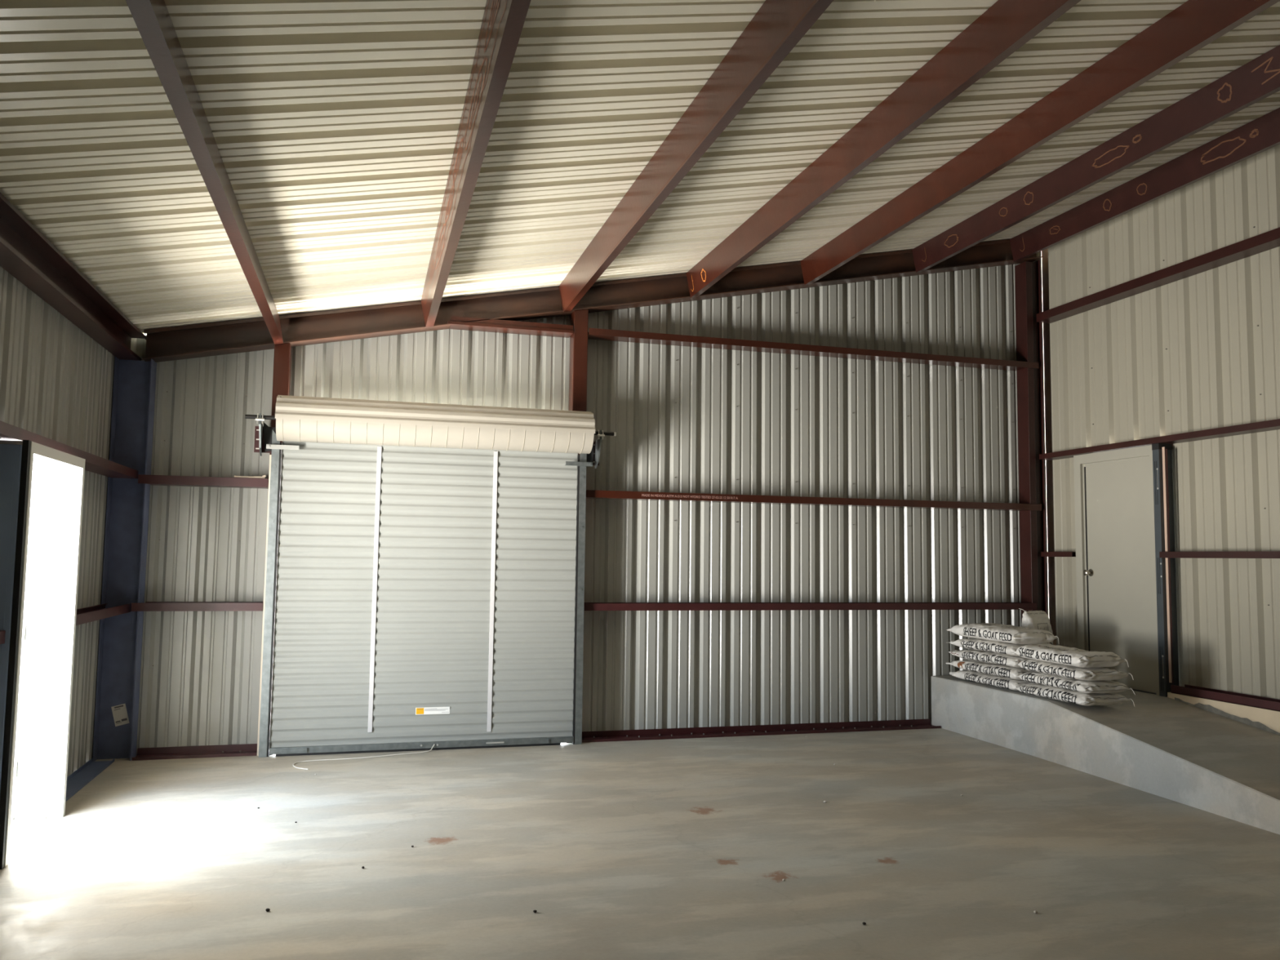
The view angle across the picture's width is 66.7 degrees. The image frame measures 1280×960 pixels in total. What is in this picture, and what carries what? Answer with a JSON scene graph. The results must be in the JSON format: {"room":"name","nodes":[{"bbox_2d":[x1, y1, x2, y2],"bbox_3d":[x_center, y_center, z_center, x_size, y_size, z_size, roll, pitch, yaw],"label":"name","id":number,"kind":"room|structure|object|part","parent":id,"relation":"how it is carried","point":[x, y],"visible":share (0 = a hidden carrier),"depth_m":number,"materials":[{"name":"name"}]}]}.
{"room":"warehouse interior","nodes":[
{"label":"warehouse interior","id":0,"kind":"room"},
{"bbox_2d":[0,266,115,819],"bbox_3d":[-2.602,0.071,1.964,0.035,3.323,12.030,2,-5,-16],"label":"wall","id":1,"kind":"structure","parent":0,"point":[56,381],"depth_m":6.71,"materials":[{"name":"beige metal"}]},
{"bbox_2d":[0,630,5,644],"bbox_3d":[-2.098,0.468,0.570,0.188,0.065,9.098,2,-5,-16],"label":"beam","id":2,"kind":"structure","parent":1,"relation":"attached to","point":[2,633],"depth_m":4.93,"materials":[{"name":"brown metal"}]},
{"bbox_2d":[0,440,85,867],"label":"door","id":3,"kind":"structure","parent":1,"relation":"in","point":[37,784],"depth_m":5.90,"materials":[{"name":"white paint"}]},
{"bbox_2d":[0,420,138,478],"bbox_3d":[-2.461,-0.475,1.985,0.188,0.062,11.875,2,-5,-16],"label":"beam","id":4,"kind":"structure","parent":1,"relation":"attached to","point":[94,464],"depth_m":6.11,"materials":[{"name":"brown metal"}]},
{"bbox_2d":[65,758,114,801],"bbox_3d":[-3.877,2.077,6.643,0.155,0.030,1.615,2,-5,-16],"label":"baseboard","id":5,"kind":"structure","parent":1,"relation":"attached to","point":[77,780],"depth_m":6.92,"materials":[{"name":"blue metal"}]},
{"bbox_2d":[75,603,131,625],"bbox_3d":[-3.851,0.937,6.781,0.188,0.065,1.710,2,-5,-16],"label":"beam","id":6,"kind":"structure","parent":1,"relation":"attached to","point":[93,613],"depth_m":6.93,"materials":[{"name":"brown metal"}]},
{"bbox_2d":[130,251,1048,755],"bbox_3d":[-0.014,-0.195,8.962,8.816,5.024,0.046,2,-5,-16],"label":"wall","id":7,"kind":"structure","parent":0,"point":[684,419],"depth_m":9.14,"materials":[{"name":"grey metal"}]},
{"bbox_2d":[132,743,257,760],"bbox_3d":[-3.501,2.149,7.685,0.895,0.060,0.186,2,-5,-16],"label":"baseboard","id":8,"kind":"structure","parent":7,"relation":"attached to","point":[246,749],"depth_m":7.71,"materials":[{"name":"brown metal"}]},
{"bbox_2d":[130,601,263,611],"bbox_3d":[-3.513,1.009,7.761,0.955,0.065,0.188,2,-5,-16],"label":"beam","id":9,"kind":"structure","parent":7,"relation":"attached to","point":[147,606],"depth_m":7.68,"materials":[{"name":"brown metal"}]},
{"bbox_2d":[137,474,268,488],"bbox_3d":[-3.500,0.015,7.839,0.955,0.070,0.188,2,-5,-16],"label":"beam","id":10,"kind":"structure","parent":7,"relation":"attached to","point":[154,480],"depth_m":7.76,"materials":[{"name":"brown metal"}]},
{"bbox_2d":[234,475,266,478],"bbox_3d":[-3.160,-0.028,7.880,0.240,0.036,0.023,2,-5,-17],"label":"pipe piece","id":11,"kind":"object","parent":10,"relation":"on","point":[235,476],"visible":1,"depth_m":7.88,"materials":[{"name":"beige"}]},
{"bbox_2d":[447,315,573,337],"bbox_3d":[-1.149,-1.354,8.601,1.100,0.072,0.200,2,-5,-16],"label":"beam","id":12,"kind":"structure","parent":7,"relation":"attached to","point":[456,322],"depth_m":8.55,"materials":[{"name":"brown metal"}]},
{"bbox_2d":[582,719,941,742],"bbox_3d":[1.173,2.312,8.992,3.545,0.060,0.186,2,-5,-16],"label":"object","id":13,"kind":"structure","parent":7,"relation":"attached to","point":[910,724],"depth_m":8.99,"materials":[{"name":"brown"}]},
{"bbox_2d":[583,602,1036,610],"bbox_3d":[1.723,1.197,9.225,4.645,0.063,0.188,2,-5,-16],"label":"beam","id":14,"kind":"structure","parent":7,"relation":"attached to","point":[587,606],"depth_m":9.12,"materials":[{"name":"brown metal"}]},
{"bbox_2d":[587,328,1039,370],"bbox_3d":[1.793,-1.247,9.429,4.725,0.060,0.188,2,-5,-16],"label":"beam","id":15,"kind":"structure","parent":7,"relation":"attached to","point":[593,333],"depth_m":9.31,"materials":[{"name":"brown metal"}]},
{"bbox_2d":[586,489,1041,511],"bbox_3d":[1.774,0.206,9.313,4.725,0.065,0.189,2,-5,-16],"label":"beam","id":16,"kind":"structure","parent":7,"relation":"attached to","point":[590,494],"depth_m":9.16,"materials":[{"name":"brown metal"}]},
{"bbox_2d":[0,724,1279,959],"bbox_3d":[1.589,1.950,3.026,8.790,0.150,12.170,2,-5,-16],"label":"floor","id":17,"kind":"structure","parent":0,"point":[669,849],"depth_m":5.21,"materials":[{"name":"concrete"}]},
{"bbox_2d":[0,440,31,869],"bbox_3d":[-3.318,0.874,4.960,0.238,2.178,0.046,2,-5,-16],"label":"door","id":18,"kind":"structure","parent":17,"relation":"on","point":[14,459],"depth_m":4.99,"materials":[{"name":"black metal"}]},
{"bbox_3d":[-3.328,0.875,4.934,0.160,1.930,0.002,2,-5,-16],"label":"web plate","id":19,"kind":"part","parent":18,"relation":"part of","materials":[{"name":"grey metal"}]},
{"bbox_2d":[92,356,156,761],"bbox_3d":[-4.046,0.600,7.645,0.266,3.128,0.181,2,-5,-16],"label":"column","id":20,"kind":"structure","parent":17,"relation":"on","point":[127,508],"depth_m":7.65,"materials":[{"name":"metal"}]},
{"bbox_2d":[0,192,146,360],"bbox_3d":[-2.463,-1.492,2.110,0.190,0.205,11.968,2,-5,-16],"label":"ceiling beam","id":21,"kind":"structure","parent":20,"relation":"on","point":[26,254],"depth_m":5.92,"materials":[{"name":"brown metal"}]},
{"bbox_2d":[111,703,128,726],"bbox_3d":[-4.045,1.829,7.566,0.134,0.176,0.002,2,-5,-16],"label":"paper tag","id":22,"kind":"object","parent":20,"relation":"attached to","point":[120,715],"visible":1,"depth_m":7.57,"materials":[{"name":"beige paper"}]},
{"bbox_2d":[142,239,1043,362],"bbox_3d":[0.099,-1.742,8.988,8.415,1.869,0.188,2,-5,-16],"label":"rafter","id":23,"kind":"object","parent":20,"relation":"on","point":[242,335],"visible":0.75,"depth_m":8.64,"materials":[{"name":"metal"}]},
{"bbox_2d":[125,0,283,344],"bbox_3d":[-1.384,-1.657,2.326,0.111,0.242,11.775,2,-5,-16],"label":"purlin","id":24,"kind":"object","parent":23,"relation":"attached to","point":[153,20],"visible":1,"depth_m":4.08,"materials":[{"name":"brown metal"}]},
{"bbox_2d":[421,0,530,327],"bbox_3d":[-0.226,-1.849,2.668,0.111,0.242,11.775,2,-5,-16],"label":"purlin","id":25,"kind":"object","parent":23,"relation":"attached to","point":[503,21],"visible":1,"depth_m":4.56,"materials":[{"name":"brown metal"}]},
{"bbox_2d":[559,0,833,311],"bbox_3d":[0.924,-2.040,3.007,0.111,0.242,11.775,2,-5,-16],"label":"purlin","id":26,"kind":"object","parent":23,"relation":"attached to","point":[777,27],"visible":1,"depth_m":5.05,"materials":[{"name":"brown metal"}]},
{"bbox_2d":[686,0,1080,297],"bbox_3d":[2.074,-2.231,3.346,0.111,0.242,11.775,2,-5,-16],"label":"purlin","id":27,"kind":"object","parent":23,"relation":"attached to","point":[1006,26],"visible":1,"depth_m":5.50,"materials":[{"name":"brown metal"}]},
{"bbox_2d":[800,0,1279,284],"bbox_3d":[3.184,-2.415,3.673,0.111,0.242,11.775,2,-5,-16],"label":"purlin","id":28,"kind":"object","parent":23,"relation":"attached to","point":[1194,24],"visible":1,"depth_m":5.92,"materials":[{"name":"brown metal"}]},
{"bbox_2d":[911,44,1279,272],"bbox_3d":[4.350,-2.608,4.017,0.111,0.242,11.775,2,-5,-16],"label":"purlin","id":29,"kind":"object","parent":23,"relation":"attached to","point":[1259,78],"visible":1,"depth_m":7.03,"materials":[{"name":"brown metal"}]},
{"bbox_2d":[1009,107,1279,261],"bbox_3d":[5.442,-2.789,4.339,0.111,0.242,11.775,2,-5,-16],"label":"purlin","id":30,"kind":"object","parent":23,"relation":"attached to","point":[1261,134],"visible":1,"depth_m":8.14,"materials":[{"name":"brown metal"}]},
{"bbox_2d":[257,342,291,755],"bbox_3d":[-2.986,0.535,7.948,0.122,3.333,0.179,2,-5,-16],"label":"post","id":31,"kind":"object","parent":17,"relation":"on","point":[282,352],"visible":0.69,"depth_m":7.97,"materials":[{"name":"brown metal"}]},
{"bbox_2d":[293,744,434,769],"bbox_3d":[-2.185,2.171,7.701,1.145,0.053,0.290,5,-6,-44],"label":"rope","id":32,"kind":"object","parent":17,"relation":"on","point":[433,744],"visible":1,"depth_m":7.64,"materials":[{"name":"grey fabric"}]},
{"bbox_2d":[244,395,616,757],"bbox_3d":[-1.683,0.792,7.997,3.021,2.861,0.394,2,-5,-16],"label":"door","id":33,"kind":"structure","parent":17,"relation":"on","point":[428,557],"depth_m":8.09,"materials":[{"name":"grey metal"}]},
{"bbox_3d":[-3.035,-0.360,7.781,0.013,0.320,0.219,2,-5,-16],"label":"bracket arm","id":34,"kind":"part","parent":33,"relation":"part of","materials":[{"name":"metal"}]},
{"bbox_3d":[-3.059,-0.328,7.891,0.130,0.213,0.011,2,-5,-16],"label":"mounting plate","id":35,"kind":"part","parent":33,"relation":"part of","materials":[{"name":"black metal"}]},
{"bbox_3d":[-2.968,0.891,7.797,0.060,2.600,0.068,2,-5,-16],"label":"guide rail","id":36,"kind":"part","parent":33,"relation":"part of","materials":[{"name":"metal"}]},
{"bbox_3d":[-3.004,-0.348,7.886,0.108,0.247,0.020,2,-5,-16],"label":"tensioner plate","id":37,"kind":"part","parent":33,"relation":"part of","materials":[{"name":"black metal"}]},
{"bbox_3d":[-1.818,1.911,8.036,0.062,0.050,0.001,2,-5,-16],"label":"orange panel","id":38,"kind":"part","parent":33,"relation":"part of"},
{"bbox_2d":[275,395,595,433],"bbox_3d":[-1.659,-0.529,8.092,2.556,0.212,0.371,2,-5,-16],"label":"drum","id":39,"kind":"object","parent":33,"relation":"hanging from","point":[301,410],"depth_m":7.92,"materials":[{"name":"beige metal"}]},
{"bbox_3d":[-1.215,2.203,8.153,0.150,0.012,0.006,2,-5,-16],"label":"pull handle","id":40,"kind":"part","parent":33,"relation":"part of","materials":[{"name":"metal"}]},
{"bbox_3d":[-0.523,0.976,8.480,0.060,2.600,0.068,2,-5,-16],"label":"guide rail","id":41,"kind":"part","parent":33,"relation":"part of","materials":[{"name":"metal"}]},
{"bbox_3d":[-0.447,-0.267,8.602,0.076,0.240,0.020,2,-5,-16],"label":"tensioner plate","id":42,"kind":"part","parent":33,"relation":"part of","materials":[{"name":"black metal"}]},
{"bbox_3d":[-0.425,-0.236,8.628,0.127,0.213,0.011,2,-5,-16],"label":"mounting plate","id":43,"kind":"part","parent":33,"relation":"part of","materials":[{"name":"black metal"}]},
{"bbox_3d":[-0.368,-0.267,8.527,0.013,0.320,0.219,2,-5,-16],"label":"bracket arm","id":44,"kind":"part","parent":33,"relation":"part of","materials":[{"name":"metal"}]},
{"bbox_2d":[568,309,588,722],"bbox_3d":[-0.573,0.375,8.641,0.130,3.822,0.179,2,-5,-16],"label":"post","id":45,"kind":"object","parent":17,"relation":"on","point":[578,367],"visible":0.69,"depth_m":8.67,"materials":[{"name":"brown metal"}]},
{"bbox_2d":[931,675,1279,834],"bbox_3d":[4.210,1.996,7.135,1.529,0.482,5.426,2,-5,-16],"label":"concrete ramp","id":46,"kind":"object","parent":17,"relation":"on","point":[1167,748],"visible":0.88,"depth_m":7.32,"materials":[{"name":"grey concrete"}]},
{"bbox_2d":[949,670,1034,690],"bbox_3d":[3.324,1.832,8.947,0.483,0.103,1.066,2,-5,-15],"label":"bag","id":47,"kind":"object","parent":46,"relation":"on","point":[975,677],"visible":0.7,"depth_m":8.79,"materials":[{"name":"white"}]},
{"bbox_2d":[945,659,1037,679],"bbox_3d":[3.321,1.732,8.932,0.475,0.100,1.080,2,-5,-16],"label":"bag","id":48,"kind":"object","parent":47,"relation":"on","point":[990,668],"visible":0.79,"depth_m":8.77,"materials":[{"name":"white"}]},
{"bbox_2d":[948,648,1031,667],"bbox_3d":[3.329,1.637,8.960,0.486,0.121,1.071,2,-5,-16],"label":"bag","id":49,"kind":"object","parent":48,"relation":"on","point":[974,655],"visible":0.73,"depth_m":8.80,"materials":[{"name":"white"}]},
{"bbox_2d":[947,639,1036,656],"bbox_3d":[3.321,1.527,8.948,0.475,0.108,1.075,2,-5,-16],"label":"bag","id":50,"kind":"object","parent":49,"relation":"on","point":[1001,647],"visible":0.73,"depth_m":8.79,"materials":[{"name":"white"}]},
{"bbox_2d":[945,622,1058,644],"bbox_3d":[3.316,1.406,8.978,0.484,0.144,1.061,2,-5,-15],"label":"bag","id":51,"kind":"object","parent":50,"relation":"on","point":[987,631],"visible":1,"depth_m":8.64,"materials":[{"name":"white"}]},
{"bbox_2d":[1018,608,1053,644],"bbox_3d":[3.762,1.558,9.178,0.392,0.691,0.196,4,-5,-34],"label":"bag","id":52,"kind":"object","parent":51,"relation":"on","point":[1038,620],"visible":0.23,"depth_m":9.14,"materials":[{"name":"grey paper"}]},
{"bbox_2d":[1014,259,1047,626],"bbox_3d":[4.017,-0.160,9.980,0.177,4.257,0.178,2,-5,-16],"label":"column","id":53,"kind":"structure","parent":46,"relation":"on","point":[1027,273],"depth_m":9.96,"materials":[{"name":"brown metal"}]},
{"bbox_2d":[1016,683,1134,706],"bbox_3d":[3.561,1.763,8.022,0.462,0.103,0.871,2,-5,-16],"label":"bag","id":54,"kind":"object","parent":46,"relation":"on","point":[1039,690],"visible":0.84,"depth_m":7.76,"materials":[{"name":"white"}]},
{"bbox_2d":[1015,671,1135,694],"bbox_3d":[3.566,1.665,8.018,0.472,0.100,0.878,2,-5,-16],"label":"bag","id":55,"kind":"object","parent":54,"relation":"on","point":[1055,681],"visible":0.88,"depth_m":7.76,"materials":[{"name":"white"}]},
{"bbox_2d":[1017,659,1133,680],"bbox_3d":[3.565,1.562,8.016,0.452,0.106,0.868,2,-5,-14],"label":"bag","id":56,"kind":"object","parent":55,"relation":"on","point":[1091,673],"visible":0.94,"depth_m":7.78,"materials":[{"name":"white"}]},
{"bbox_2d":[1013,643,1128,667],"bbox_3d":[3.549,1.452,8.048,0.462,0.130,0.866,2,-5,-15],"label":"bag","id":57,"kind":"object","parent":56,"relation":"on","point":[1073,656],"visible":1,"depth_m":7.81,"materials":[{"name":"white"}]},
{"bbox_2d":[1151,443,1178,697],"bbox_3d":[4.551,0.770,8.419,0.142,2.174,0.076,2,-5,-16],"label":"post","id":58,"kind":"object","parent":46,"relation":"on","point":[1161,585],"visible":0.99,"depth_m":8.39,"materials":[{"name":"grey metal"}]},
{"bbox_2d":[0,0,1279,335],"bbox_3d":[1.627,-2.308,3.327,8.980,1.795,12.110,2,-5,-16],"label":"ceiling","id":59,"kind":"structure","parent":0,"point":[334,124],"depth_m":5.20,"materials":[{"name":"beige metal"}]},
{"bbox_2d":[1048,144,1279,699],"bbox_3d":[5.850,-0.720,4.308,0.045,4.544,11.835,2,-5,-16],"label":"wall","id":60,"kind":"structure","parent":0,"point":[1201,351],"depth_m":8.24,"materials":[{"name":"grey metal"}]},
{"bbox_2d":[1041,248,1056,644],"bbox_3d":[4.241,-0.282,10.080,0.004,4.540,0.178,1,-5,-3],"label":"trim","id":61,"kind":"structure","parent":60,"relation":"attached to","point":[1045,281],"depth_m":10.09,"materials":[{"name":"metal"}]},
{"bbox_2d":[1040,551,1075,556],"bbox_3d":[4.197,0.737,9.638,0.170,0.049,0.445,2,-5,-16],"label":"beam","id":62,"kind":"structure","parent":60,"relation":"attached to","point":[1042,553],"depth_m":9.61,"materials":[{"name":"brown metal"}]},
{"bbox_2d":[1073,444,1159,695],"bbox_3d":[4.395,0.810,8.935,0.174,2.171,1.000,2,-5,-16],"label":"door","id":63,"kind":"structure","parent":60,"relation":"in","point":[1114,505],"depth_m":8.91,"materials":[{"name":"grey paint"}]},
{"bbox_3d":[4.253,0.882,9.252,0.078,0.068,0.092,2,-5,-16],"label":"knob","id":64,"kind":"part","parent":63,"relation":"part of","materials":[{"name":"silver metal"}]},
{"bbox_2d":[1036,226,1279,323],"bbox_3d":[5.765,-2.094,4.385,0.170,0.083,11.790,2,-5,-16],"label":"beam","id":65,"kind":"structure","parent":60,"relation":"attached to","point":[1268,240],"depth_m":8.41,"materials":[{"name":"brown metal"}]},
{"bbox_2d":[1039,418,1279,460],"bbox_3d":[5.747,-0.661,4.272,0.170,0.053,11.790,2,-5,-16],"label":"beam","id":66,"kind":"structure","parent":60,"relation":"attached to","point":[1273,424],"depth_m":8.23,"materials":[{"name":"brown metal"}]},
{"bbox_2d":[1162,446,1173,683],"bbox_3d":[4.532,0.720,8.361,0.006,2.020,0.026,2,-5,-16],"label":"trim","id":67,"kind":"structure","parent":60,"relation":"attached to","point":[1163,447],"depth_m":8.36,"materials":[{"name":"metal"}]},
{"bbox_2d":[1159,551,1279,558],"bbox_3d":[5.941,0.273,3.461,0.170,0.052,10.264,2,-5,-16],"label":"beam","id":68,"kind":"structure","parent":60,"relation":"attached to","point":[1162,554],"depth_m":7.76,"materials":[{"name":"brown metal"}]},
{"bbox_2d":[1167,692,1279,735],"bbox_3d":[5.968,1.696,3.359,0.198,0.520,10.260,2,-5,-16],"label":"trim","id":69,"kind":"structure","parent":60,"relation":"attached to","point":[1267,720],"depth_m":7.58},
{"bbox_2d":[1170,684,1279,711],"bbox_3d":[5.949,1.399,3.349,0.150,0.066,10.208,2,-5,-16],"label":"baseboard","id":70,"kind":"structure","parent":60,"relation":"attached to","point":[1270,704],"depth_m":7.72,"materials":[{"name":"brown metal"}]}
]}

